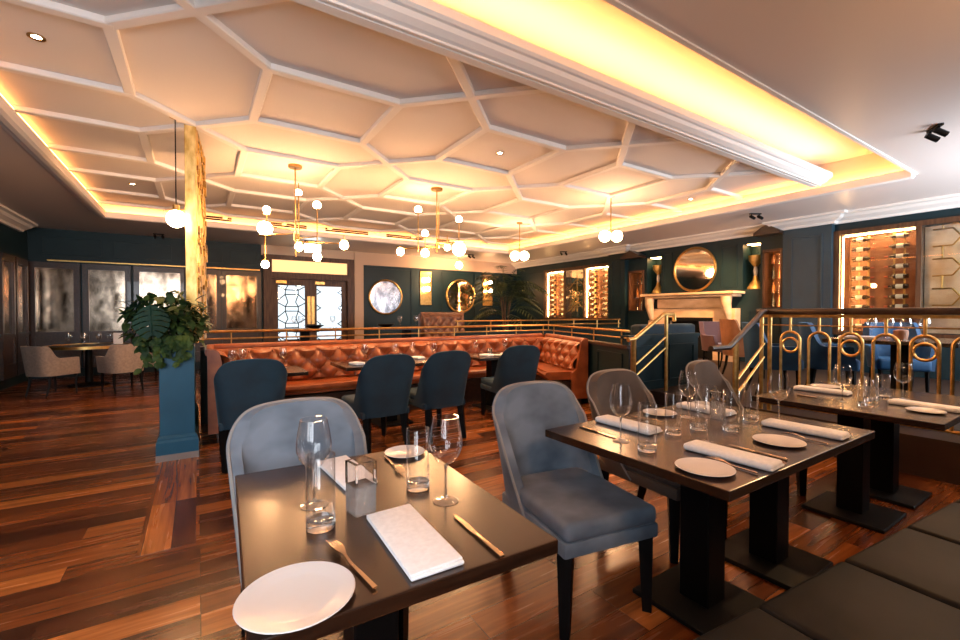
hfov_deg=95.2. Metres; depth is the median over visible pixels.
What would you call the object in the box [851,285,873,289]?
wine bottle
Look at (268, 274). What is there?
trim
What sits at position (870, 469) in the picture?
dining table
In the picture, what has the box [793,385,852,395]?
folded napkin
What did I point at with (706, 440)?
wine glass
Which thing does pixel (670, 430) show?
water glass
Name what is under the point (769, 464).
folded napkin
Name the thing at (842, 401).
wine glass
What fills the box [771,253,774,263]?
bottle
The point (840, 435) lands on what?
folded napkin
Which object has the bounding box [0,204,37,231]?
trim
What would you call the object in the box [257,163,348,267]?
chandelier
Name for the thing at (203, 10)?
trim
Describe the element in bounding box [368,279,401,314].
round mirror
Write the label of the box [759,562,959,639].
seat cushion
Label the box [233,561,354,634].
plate
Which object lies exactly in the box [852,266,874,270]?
wine bottle
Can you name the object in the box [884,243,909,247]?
wine bottle
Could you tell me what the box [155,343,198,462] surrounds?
planter box
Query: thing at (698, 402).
plate
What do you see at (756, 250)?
wall
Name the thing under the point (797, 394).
knife
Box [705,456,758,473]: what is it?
fork
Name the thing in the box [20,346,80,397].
armchair
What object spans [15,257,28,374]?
mirror panel
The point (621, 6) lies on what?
trim
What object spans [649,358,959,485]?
partition wall
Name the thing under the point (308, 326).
bowl
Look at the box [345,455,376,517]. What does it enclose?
candle holder
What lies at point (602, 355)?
wall
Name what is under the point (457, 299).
round mirror
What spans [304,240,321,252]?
exit sign
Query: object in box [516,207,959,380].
wall
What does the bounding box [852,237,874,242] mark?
wine bottle
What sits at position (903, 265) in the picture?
wine bottle
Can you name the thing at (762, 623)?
seat cushion
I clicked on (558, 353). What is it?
booth
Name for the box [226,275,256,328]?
mirror
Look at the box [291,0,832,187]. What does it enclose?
trim
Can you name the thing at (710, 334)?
armchair
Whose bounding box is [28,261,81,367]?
mirror panel
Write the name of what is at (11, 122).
trim
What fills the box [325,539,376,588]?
fork
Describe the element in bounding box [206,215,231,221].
ceiling vent
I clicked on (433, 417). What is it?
bowl
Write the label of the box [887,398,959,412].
folded napkin
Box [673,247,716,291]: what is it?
round mirror
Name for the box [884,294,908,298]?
wine bottle
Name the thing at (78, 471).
floor
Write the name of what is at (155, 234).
spotlight
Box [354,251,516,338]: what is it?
trim
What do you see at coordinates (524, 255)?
globe lamp
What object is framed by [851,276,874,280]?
wine bottle
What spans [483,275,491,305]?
wall sconce
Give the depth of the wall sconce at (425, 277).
13.71 m
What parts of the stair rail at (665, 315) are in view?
newel post, handrail, post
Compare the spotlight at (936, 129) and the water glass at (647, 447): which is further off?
the spotlight at (936, 129)
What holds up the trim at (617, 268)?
attached to the wall at (751, 300)
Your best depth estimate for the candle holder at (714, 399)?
2.48 m
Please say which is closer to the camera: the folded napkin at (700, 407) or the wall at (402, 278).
the folded napkin at (700, 407)
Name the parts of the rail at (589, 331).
rail, rail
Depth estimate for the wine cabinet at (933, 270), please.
7.25 m
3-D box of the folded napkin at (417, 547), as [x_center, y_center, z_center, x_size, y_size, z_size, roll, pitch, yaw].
[-0.184,0.572,1.158,0.137,0.018,0.350,-1,1,-31]
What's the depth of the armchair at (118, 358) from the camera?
7.36 m
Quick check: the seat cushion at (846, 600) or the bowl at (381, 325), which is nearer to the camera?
the seat cushion at (846, 600)
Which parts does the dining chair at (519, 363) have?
leg, seat, backrest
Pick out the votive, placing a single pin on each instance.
(489, 350)
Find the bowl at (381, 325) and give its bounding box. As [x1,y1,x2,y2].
[377,324,393,326]
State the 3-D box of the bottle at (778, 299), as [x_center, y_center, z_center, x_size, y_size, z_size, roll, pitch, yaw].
[5.946,-0.380,8.712,0.066,0.230,0.064,-1,1,-33]
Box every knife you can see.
[454,515,504,558]
[579,426,616,437]
[728,444,787,460]
[797,394,832,399]
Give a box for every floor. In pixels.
[0,369,959,639]
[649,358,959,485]
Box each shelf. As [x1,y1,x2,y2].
[620,250,645,310]
[640,291,744,296]
[753,225,783,307]
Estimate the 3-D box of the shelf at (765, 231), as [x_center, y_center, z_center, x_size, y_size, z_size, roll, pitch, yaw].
[5.837,-1.057,8.695,0.671,1.625,0.470,-1,1,-33]
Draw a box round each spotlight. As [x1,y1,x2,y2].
[153,233,163,238]
[749,213,763,219]
[924,123,949,142]
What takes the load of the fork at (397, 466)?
on the dining table at (274, 506)
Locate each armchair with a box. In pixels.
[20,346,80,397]
[96,344,143,393]
[142,352,156,380]
[699,321,739,369]
[719,319,764,378]
[741,322,803,394]
[798,322,859,384]
[863,322,936,392]
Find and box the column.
[184,124,207,342]
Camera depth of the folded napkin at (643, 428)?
2.25 m
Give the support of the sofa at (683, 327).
on the partition wall at (935, 455)
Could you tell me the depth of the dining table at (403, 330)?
8.42 m
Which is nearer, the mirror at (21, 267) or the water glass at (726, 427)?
the water glass at (726, 427)
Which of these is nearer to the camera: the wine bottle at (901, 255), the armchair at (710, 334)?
the wine bottle at (901, 255)
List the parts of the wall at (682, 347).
panel moulding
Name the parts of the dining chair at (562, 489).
backrest, leg, seat, leg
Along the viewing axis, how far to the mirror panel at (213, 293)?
10.65 m
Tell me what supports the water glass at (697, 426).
on the dining table at (695, 592)
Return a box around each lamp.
[166,117,186,227]
[510,222,528,260]
[599,196,622,241]
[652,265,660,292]
[747,255,759,288]
[893,329,908,338]
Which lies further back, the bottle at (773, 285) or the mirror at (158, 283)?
the mirror at (158, 283)
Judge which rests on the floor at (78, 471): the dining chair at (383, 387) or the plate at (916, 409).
the dining chair at (383, 387)
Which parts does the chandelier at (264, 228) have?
globe, globe, globe, arm, arm, stem, globe, stem, rod, globe, globe, arm, globe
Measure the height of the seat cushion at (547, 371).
0.115 m
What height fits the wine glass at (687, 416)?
0.265 m
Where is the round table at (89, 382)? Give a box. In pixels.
[42,343,130,387]
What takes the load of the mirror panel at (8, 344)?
attached to the wall at (13, 242)
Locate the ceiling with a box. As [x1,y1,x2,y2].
[0,0,959,263]
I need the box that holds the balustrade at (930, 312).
[756,307,959,434]
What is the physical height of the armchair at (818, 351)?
0.904 m
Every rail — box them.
[455,319,620,343]
[626,312,675,390]
[708,309,767,398]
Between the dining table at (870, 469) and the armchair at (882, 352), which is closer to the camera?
the dining table at (870, 469)
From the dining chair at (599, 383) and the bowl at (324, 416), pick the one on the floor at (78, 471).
the dining chair at (599, 383)
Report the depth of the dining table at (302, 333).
7.52 m
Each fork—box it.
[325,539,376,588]
[384,456,405,472]
[630,415,661,422]
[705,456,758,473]
[781,432,830,444]
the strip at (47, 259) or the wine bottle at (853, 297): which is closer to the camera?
the wine bottle at (853, 297)
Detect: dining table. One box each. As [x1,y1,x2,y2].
[235,446,557,639]
[260,327,348,340]
[285,366,307,376]
[330,357,428,427]
[370,326,443,337]
[469,352,502,410]
[545,400,874,635]
[752,381,959,533]
[822,335,959,389]
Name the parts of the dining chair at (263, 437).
leg, backrest, leg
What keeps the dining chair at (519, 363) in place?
on the floor at (78, 471)
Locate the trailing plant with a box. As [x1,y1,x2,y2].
[115,290,212,374]
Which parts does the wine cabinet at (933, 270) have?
panel, panel, mirror panel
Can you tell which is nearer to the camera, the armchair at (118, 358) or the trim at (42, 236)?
the armchair at (118, 358)
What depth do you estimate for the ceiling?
4.22 m
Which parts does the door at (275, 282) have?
push plate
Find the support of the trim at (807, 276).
attached to the wall at (751, 300)
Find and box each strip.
[0,93,97,201]
[47,259,259,270]
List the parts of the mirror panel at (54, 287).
panel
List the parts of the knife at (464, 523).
blade, handle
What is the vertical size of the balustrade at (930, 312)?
1.065 m
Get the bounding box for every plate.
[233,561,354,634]
[384,445,424,457]
[643,408,676,415]
[675,457,735,476]
[692,401,709,405]
[752,434,806,447]
[810,384,841,388]
[905,407,946,413]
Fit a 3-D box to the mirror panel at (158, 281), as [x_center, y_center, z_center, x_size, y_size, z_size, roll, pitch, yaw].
[-7.359,-0.101,10.090,0.960,2.220,0.060,-1,1,-33]
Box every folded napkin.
[317,455,377,490]
[349,361,364,364]
[367,504,463,581]
[411,356,424,358]
[479,353,493,356]
[595,415,662,434]
[676,401,736,416]
[683,440,783,471]
[761,418,850,440]
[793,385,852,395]
[838,335,874,338]
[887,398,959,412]
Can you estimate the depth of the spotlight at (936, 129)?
4.08 m
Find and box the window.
[272,259,346,274]
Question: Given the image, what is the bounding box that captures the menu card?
[113,333,122,343]
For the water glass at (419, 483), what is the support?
on the dining table at (274, 506)
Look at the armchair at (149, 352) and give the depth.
8.31 m
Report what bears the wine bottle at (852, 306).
in the wine cabinet at (933, 270)
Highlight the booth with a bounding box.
[204,333,587,438]
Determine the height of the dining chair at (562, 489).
0.969 m
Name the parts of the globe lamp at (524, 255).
globe, stem, globe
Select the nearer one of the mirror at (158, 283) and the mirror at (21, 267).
the mirror at (21, 267)
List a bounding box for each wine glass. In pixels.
[295,416,331,503]
[429,417,461,502]
[609,383,631,440]
[678,370,697,418]
[695,385,719,443]
[768,374,789,419]
[833,364,852,402]
[893,362,913,399]
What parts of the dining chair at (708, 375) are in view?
backrest, leg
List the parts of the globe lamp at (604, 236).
globe, stem, globe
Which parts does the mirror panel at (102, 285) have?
panel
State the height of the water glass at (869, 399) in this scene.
0.165 m
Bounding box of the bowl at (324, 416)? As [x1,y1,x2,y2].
[295,416,331,468]
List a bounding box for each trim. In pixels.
[0,0,771,246]
[0,95,914,254]
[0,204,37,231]
[41,235,474,327]
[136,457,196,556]
[261,245,353,259]
[263,254,353,341]
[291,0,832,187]
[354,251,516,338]
[511,193,959,268]
[519,244,779,343]
[603,0,917,174]
[782,224,834,367]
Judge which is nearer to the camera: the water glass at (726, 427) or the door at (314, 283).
the water glass at (726, 427)
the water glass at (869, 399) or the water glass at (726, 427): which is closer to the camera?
the water glass at (726, 427)
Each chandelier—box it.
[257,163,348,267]
[397,187,465,268]
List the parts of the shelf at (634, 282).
frame, panel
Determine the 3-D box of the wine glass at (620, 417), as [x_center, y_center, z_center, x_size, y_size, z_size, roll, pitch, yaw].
[0.659,0.434,2.050,0.102,0.265,0.102,-1,1,-33]
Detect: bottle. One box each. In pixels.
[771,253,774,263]
[771,267,774,278]
[771,282,774,292]
[771,295,774,306]
[777,295,779,306]
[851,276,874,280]
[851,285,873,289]
[851,295,873,299]
[851,305,873,307]
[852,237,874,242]
[852,247,874,251]
[852,256,874,261]
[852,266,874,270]
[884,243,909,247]
[884,253,909,257]
[884,263,908,268]
[884,273,908,278]
[884,284,908,288]
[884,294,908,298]
[884,304,908,307]
[885,232,909,237]
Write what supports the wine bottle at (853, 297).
in the wine cabinet at (933, 270)
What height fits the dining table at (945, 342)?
0.750 m
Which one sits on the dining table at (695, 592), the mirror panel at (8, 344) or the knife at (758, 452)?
the knife at (758, 452)
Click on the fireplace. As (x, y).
(713, 305)
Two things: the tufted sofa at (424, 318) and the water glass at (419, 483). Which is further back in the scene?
the tufted sofa at (424, 318)
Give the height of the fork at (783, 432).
0.014 m
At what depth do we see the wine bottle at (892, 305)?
7.21 m
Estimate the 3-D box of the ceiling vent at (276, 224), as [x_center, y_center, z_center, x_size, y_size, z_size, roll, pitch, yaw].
[-4.184,-2.050,9.508,0.840,0.090,0.010,-1,1,-33]
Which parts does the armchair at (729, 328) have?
leg, backrest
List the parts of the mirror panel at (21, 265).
panel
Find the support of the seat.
on the floor at (78, 471)
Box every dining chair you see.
[214,359,287,472]
[226,397,408,639]
[342,354,414,453]
[408,350,470,444]
[480,345,539,414]
[492,381,657,639]
[586,369,727,563]
[685,360,807,496]
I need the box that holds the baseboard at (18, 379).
[0,362,199,390]
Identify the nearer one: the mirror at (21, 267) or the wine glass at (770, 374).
the wine glass at (770, 374)
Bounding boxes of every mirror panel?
[0,252,16,380]
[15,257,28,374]
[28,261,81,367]
[82,264,131,367]
[133,266,183,337]
[184,268,221,361]
[221,270,261,343]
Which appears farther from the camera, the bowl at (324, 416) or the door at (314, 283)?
the door at (314, 283)
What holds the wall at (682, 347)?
on the floor at (78, 471)
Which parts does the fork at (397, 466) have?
handle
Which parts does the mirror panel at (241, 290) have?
panel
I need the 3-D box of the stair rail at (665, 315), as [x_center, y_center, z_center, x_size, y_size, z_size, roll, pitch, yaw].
[2.203,0.582,5.593,0.957,1.358,0.066,-1,1,-33]
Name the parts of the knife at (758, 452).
blade, handle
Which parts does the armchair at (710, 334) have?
backrest, leg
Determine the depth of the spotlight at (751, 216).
7.67 m
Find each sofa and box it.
[418,312,464,336]
[631,323,694,334]
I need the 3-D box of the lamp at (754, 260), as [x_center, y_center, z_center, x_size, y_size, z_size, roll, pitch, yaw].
[5.737,-0.991,9.119,0.300,0.700,0.300,-1,1,-33]
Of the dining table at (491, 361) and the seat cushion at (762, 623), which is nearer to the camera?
the seat cushion at (762, 623)
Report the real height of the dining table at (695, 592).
0.750 m
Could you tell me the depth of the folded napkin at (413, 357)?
5.71 m
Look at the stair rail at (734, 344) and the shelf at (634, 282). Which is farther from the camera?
the shelf at (634, 282)
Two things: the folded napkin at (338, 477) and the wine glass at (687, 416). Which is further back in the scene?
the wine glass at (687, 416)
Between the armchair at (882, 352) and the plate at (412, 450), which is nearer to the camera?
the plate at (412, 450)
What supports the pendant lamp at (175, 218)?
hanging from the ceiling
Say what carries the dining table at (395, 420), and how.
on the floor at (78, 471)
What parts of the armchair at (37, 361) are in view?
leg, leg, backrest, leg, leg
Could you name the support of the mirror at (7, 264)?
attached to the mirror panel at (8, 344)
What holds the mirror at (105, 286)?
attached to the mirror panel at (102, 285)
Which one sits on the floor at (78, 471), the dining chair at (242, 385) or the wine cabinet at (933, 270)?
the dining chair at (242, 385)
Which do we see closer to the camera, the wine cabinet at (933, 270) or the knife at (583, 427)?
the knife at (583, 427)
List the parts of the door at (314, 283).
push plate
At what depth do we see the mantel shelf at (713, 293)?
9.51 m
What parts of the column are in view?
frame, mosaic panel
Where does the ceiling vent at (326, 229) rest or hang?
in the ceiling
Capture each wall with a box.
[0,223,27,259]
[27,227,515,367]
[200,324,636,424]
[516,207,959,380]
[556,229,959,334]
[620,332,699,389]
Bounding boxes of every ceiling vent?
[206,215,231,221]
[267,221,307,229]
[324,227,368,235]
[386,234,423,240]
[437,239,463,243]
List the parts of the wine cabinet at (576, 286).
panel, panel, mirror panel, panel, panel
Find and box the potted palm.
[464,265,549,329]
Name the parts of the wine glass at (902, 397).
stem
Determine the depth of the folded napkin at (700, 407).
2.67 m
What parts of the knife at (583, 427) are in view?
handle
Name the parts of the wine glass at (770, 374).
stem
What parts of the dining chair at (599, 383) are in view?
leg, backrest, leg, seat, leg, leg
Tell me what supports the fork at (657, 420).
on the dining table at (695, 592)
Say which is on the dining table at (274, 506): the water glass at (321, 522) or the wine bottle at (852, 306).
the water glass at (321, 522)
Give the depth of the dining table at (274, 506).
1.21 m
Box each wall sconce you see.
[420,271,431,304]
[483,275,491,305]
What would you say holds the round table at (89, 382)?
on the floor at (78, 471)
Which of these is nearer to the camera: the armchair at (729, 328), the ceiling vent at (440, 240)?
the armchair at (729, 328)
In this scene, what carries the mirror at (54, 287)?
attached to the mirror panel at (54, 287)
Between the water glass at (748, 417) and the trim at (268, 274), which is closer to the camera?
the water glass at (748, 417)
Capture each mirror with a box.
[3,260,11,333]
[18,264,25,331]
[35,268,73,331]
[89,270,124,330]
[139,272,179,326]
[206,274,216,328]
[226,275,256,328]
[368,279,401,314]
[446,279,474,312]
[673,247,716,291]
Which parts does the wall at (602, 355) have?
rail, rail, panel moulding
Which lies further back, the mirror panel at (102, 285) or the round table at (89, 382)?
the mirror panel at (102, 285)
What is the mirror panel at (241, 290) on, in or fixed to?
attached to the wall at (402, 278)
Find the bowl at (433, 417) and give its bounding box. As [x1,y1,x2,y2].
[429,417,461,464]
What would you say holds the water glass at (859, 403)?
on the dining table at (870, 469)
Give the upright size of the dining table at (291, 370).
0.750 m
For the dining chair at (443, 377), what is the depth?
4.55 m
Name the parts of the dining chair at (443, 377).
seat, leg, leg, backrest, leg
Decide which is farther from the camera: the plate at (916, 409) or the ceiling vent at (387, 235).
the ceiling vent at (387, 235)
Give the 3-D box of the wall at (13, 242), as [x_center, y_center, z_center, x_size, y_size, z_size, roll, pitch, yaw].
[-5.716,-0.505,3.417,0.100,3.600,13.050,-1,1,-33]
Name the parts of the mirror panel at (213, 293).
panel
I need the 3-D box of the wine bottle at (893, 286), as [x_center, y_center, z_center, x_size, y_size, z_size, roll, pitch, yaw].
[6.886,-0.557,7.250,0.075,0.075,0.300,-1,1,-33]
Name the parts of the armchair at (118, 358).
leg, leg, backrest, leg, leg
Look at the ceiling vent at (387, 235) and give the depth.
10.96 m
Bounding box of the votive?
[487,348,491,353]
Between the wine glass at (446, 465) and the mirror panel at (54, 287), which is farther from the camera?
the mirror panel at (54, 287)
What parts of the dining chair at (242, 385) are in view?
leg, leg, backrest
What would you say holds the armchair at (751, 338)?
on the partition wall at (935, 455)
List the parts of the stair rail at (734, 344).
newel post, handrail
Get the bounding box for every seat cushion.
[285,362,571,395]
[694,608,811,639]
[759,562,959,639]
[845,528,959,609]
[907,503,959,544]
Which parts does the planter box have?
moulding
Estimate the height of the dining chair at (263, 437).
0.969 m
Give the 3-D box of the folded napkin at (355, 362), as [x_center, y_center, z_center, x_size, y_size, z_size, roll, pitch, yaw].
[-1.430,0.502,5.094,0.183,0.032,0.131,1,1,42]
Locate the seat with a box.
[694,499,959,639]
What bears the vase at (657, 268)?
in the wall at (751, 300)
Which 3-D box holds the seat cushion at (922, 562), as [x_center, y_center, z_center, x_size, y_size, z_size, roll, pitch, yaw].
[1.691,0.915,1.422,0.517,0.105,0.650,0,1,-28]
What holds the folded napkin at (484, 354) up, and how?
on the dining table at (491, 361)
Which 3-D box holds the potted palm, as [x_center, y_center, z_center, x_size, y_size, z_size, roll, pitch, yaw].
[0.821,-0.437,13.104,2.640,2.495,2.427,1,1,44]
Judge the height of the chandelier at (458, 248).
1.265 m
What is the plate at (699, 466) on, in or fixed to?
on the dining table at (695, 592)
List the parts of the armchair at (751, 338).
leg, leg, backrest, seat, leg, leg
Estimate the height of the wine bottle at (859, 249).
0.075 m
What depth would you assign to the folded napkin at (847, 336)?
4.57 m
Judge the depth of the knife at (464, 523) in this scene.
1.15 m
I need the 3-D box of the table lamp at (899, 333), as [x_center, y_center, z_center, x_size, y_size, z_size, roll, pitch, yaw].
[4.359,0.147,4.537,0.120,0.100,0.120,-1,1,-33]
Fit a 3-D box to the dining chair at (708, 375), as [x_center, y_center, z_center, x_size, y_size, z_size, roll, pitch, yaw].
[2.016,0.820,3.350,0.570,0.969,0.715,-1,1,-37]
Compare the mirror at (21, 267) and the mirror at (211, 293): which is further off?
the mirror at (211, 293)
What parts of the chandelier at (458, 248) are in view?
globe, rod, globe, globe, globe, stem, stem, globe, globe, globe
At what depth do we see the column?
4.48 m
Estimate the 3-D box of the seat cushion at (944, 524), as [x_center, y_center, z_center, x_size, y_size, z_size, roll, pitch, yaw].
[2.156,0.911,1.666,0.517,0.105,0.650,0,1,-28]
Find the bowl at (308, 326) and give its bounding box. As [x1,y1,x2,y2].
[304,325,323,328]
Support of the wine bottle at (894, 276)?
in the wine cabinet at (933, 270)
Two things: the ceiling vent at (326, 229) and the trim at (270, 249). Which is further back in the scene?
the trim at (270, 249)
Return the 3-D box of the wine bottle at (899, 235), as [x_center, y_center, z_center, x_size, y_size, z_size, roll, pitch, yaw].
[6.886,-1.390,7.236,0.075,0.075,0.300,-1,1,-33]
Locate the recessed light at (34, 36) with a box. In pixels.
[26,32,45,41]
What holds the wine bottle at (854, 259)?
in the wine cabinet at (933, 270)
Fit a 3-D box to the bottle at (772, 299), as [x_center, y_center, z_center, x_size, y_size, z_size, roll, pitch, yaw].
[5.888,-0.382,8.803,0.066,0.230,0.064,-1,1,-33]
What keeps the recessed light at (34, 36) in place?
in the ceiling
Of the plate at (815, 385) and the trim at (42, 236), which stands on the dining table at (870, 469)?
the plate at (815, 385)
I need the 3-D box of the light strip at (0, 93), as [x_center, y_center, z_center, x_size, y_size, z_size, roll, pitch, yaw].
[-0.663,-1.956,6.680,9.045,0.138,8.500,-1,1,-33]
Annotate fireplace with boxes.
[640,291,744,361]
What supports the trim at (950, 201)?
attached to the wall at (751, 300)
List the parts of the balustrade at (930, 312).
newel post, newel post, stem, stem, stem, handrail, sub rail, rail, sub rail, stem, stem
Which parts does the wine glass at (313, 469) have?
stem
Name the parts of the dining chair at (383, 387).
seat, leg, backrest, leg, leg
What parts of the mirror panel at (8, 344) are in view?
panel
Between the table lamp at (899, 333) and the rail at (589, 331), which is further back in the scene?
the rail at (589, 331)
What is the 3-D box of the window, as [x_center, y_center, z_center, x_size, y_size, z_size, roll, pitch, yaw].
[-4.585,-1.420,11.874,1.940,0.320,0.025,-1,1,-33]
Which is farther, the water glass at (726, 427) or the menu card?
the menu card
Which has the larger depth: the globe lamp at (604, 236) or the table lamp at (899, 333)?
the globe lamp at (604, 236)
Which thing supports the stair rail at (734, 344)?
on the floor at (78, 471)
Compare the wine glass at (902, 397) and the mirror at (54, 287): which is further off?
the mirror at (54, 287)
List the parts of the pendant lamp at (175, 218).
cord, globe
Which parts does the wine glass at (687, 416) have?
stem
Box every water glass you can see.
[305,452,335,533]
[406,428,428,491]
[638,403,656,452]
[665,393,681,434]
[690,397,706,430]
[722,390,739,431]
[742,384,758,421]
[857,379,873,406]
[863,377,878,402]
[875,375,890,399]
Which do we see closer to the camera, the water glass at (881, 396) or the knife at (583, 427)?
the knife at (583, 427)
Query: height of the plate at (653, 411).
0.014 m
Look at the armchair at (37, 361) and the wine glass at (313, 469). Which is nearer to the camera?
the wine glass at (313, 469)
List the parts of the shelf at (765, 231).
frame, panel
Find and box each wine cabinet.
[544,263,607,318]
[832,216,959,337]
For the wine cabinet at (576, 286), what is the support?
attached to the wall at (751, 300)
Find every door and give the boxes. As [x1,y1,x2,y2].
[272,278,310,341]
[311,280,346,340]
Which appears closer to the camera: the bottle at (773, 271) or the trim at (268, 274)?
the bottle at (773, 271)
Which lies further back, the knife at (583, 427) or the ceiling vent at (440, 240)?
the ceiling vent at (440, 240)
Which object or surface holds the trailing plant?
in the planter box
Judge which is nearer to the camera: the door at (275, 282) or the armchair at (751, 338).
the armchair at (751, 338)
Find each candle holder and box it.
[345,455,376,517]
[709,390,725,419]

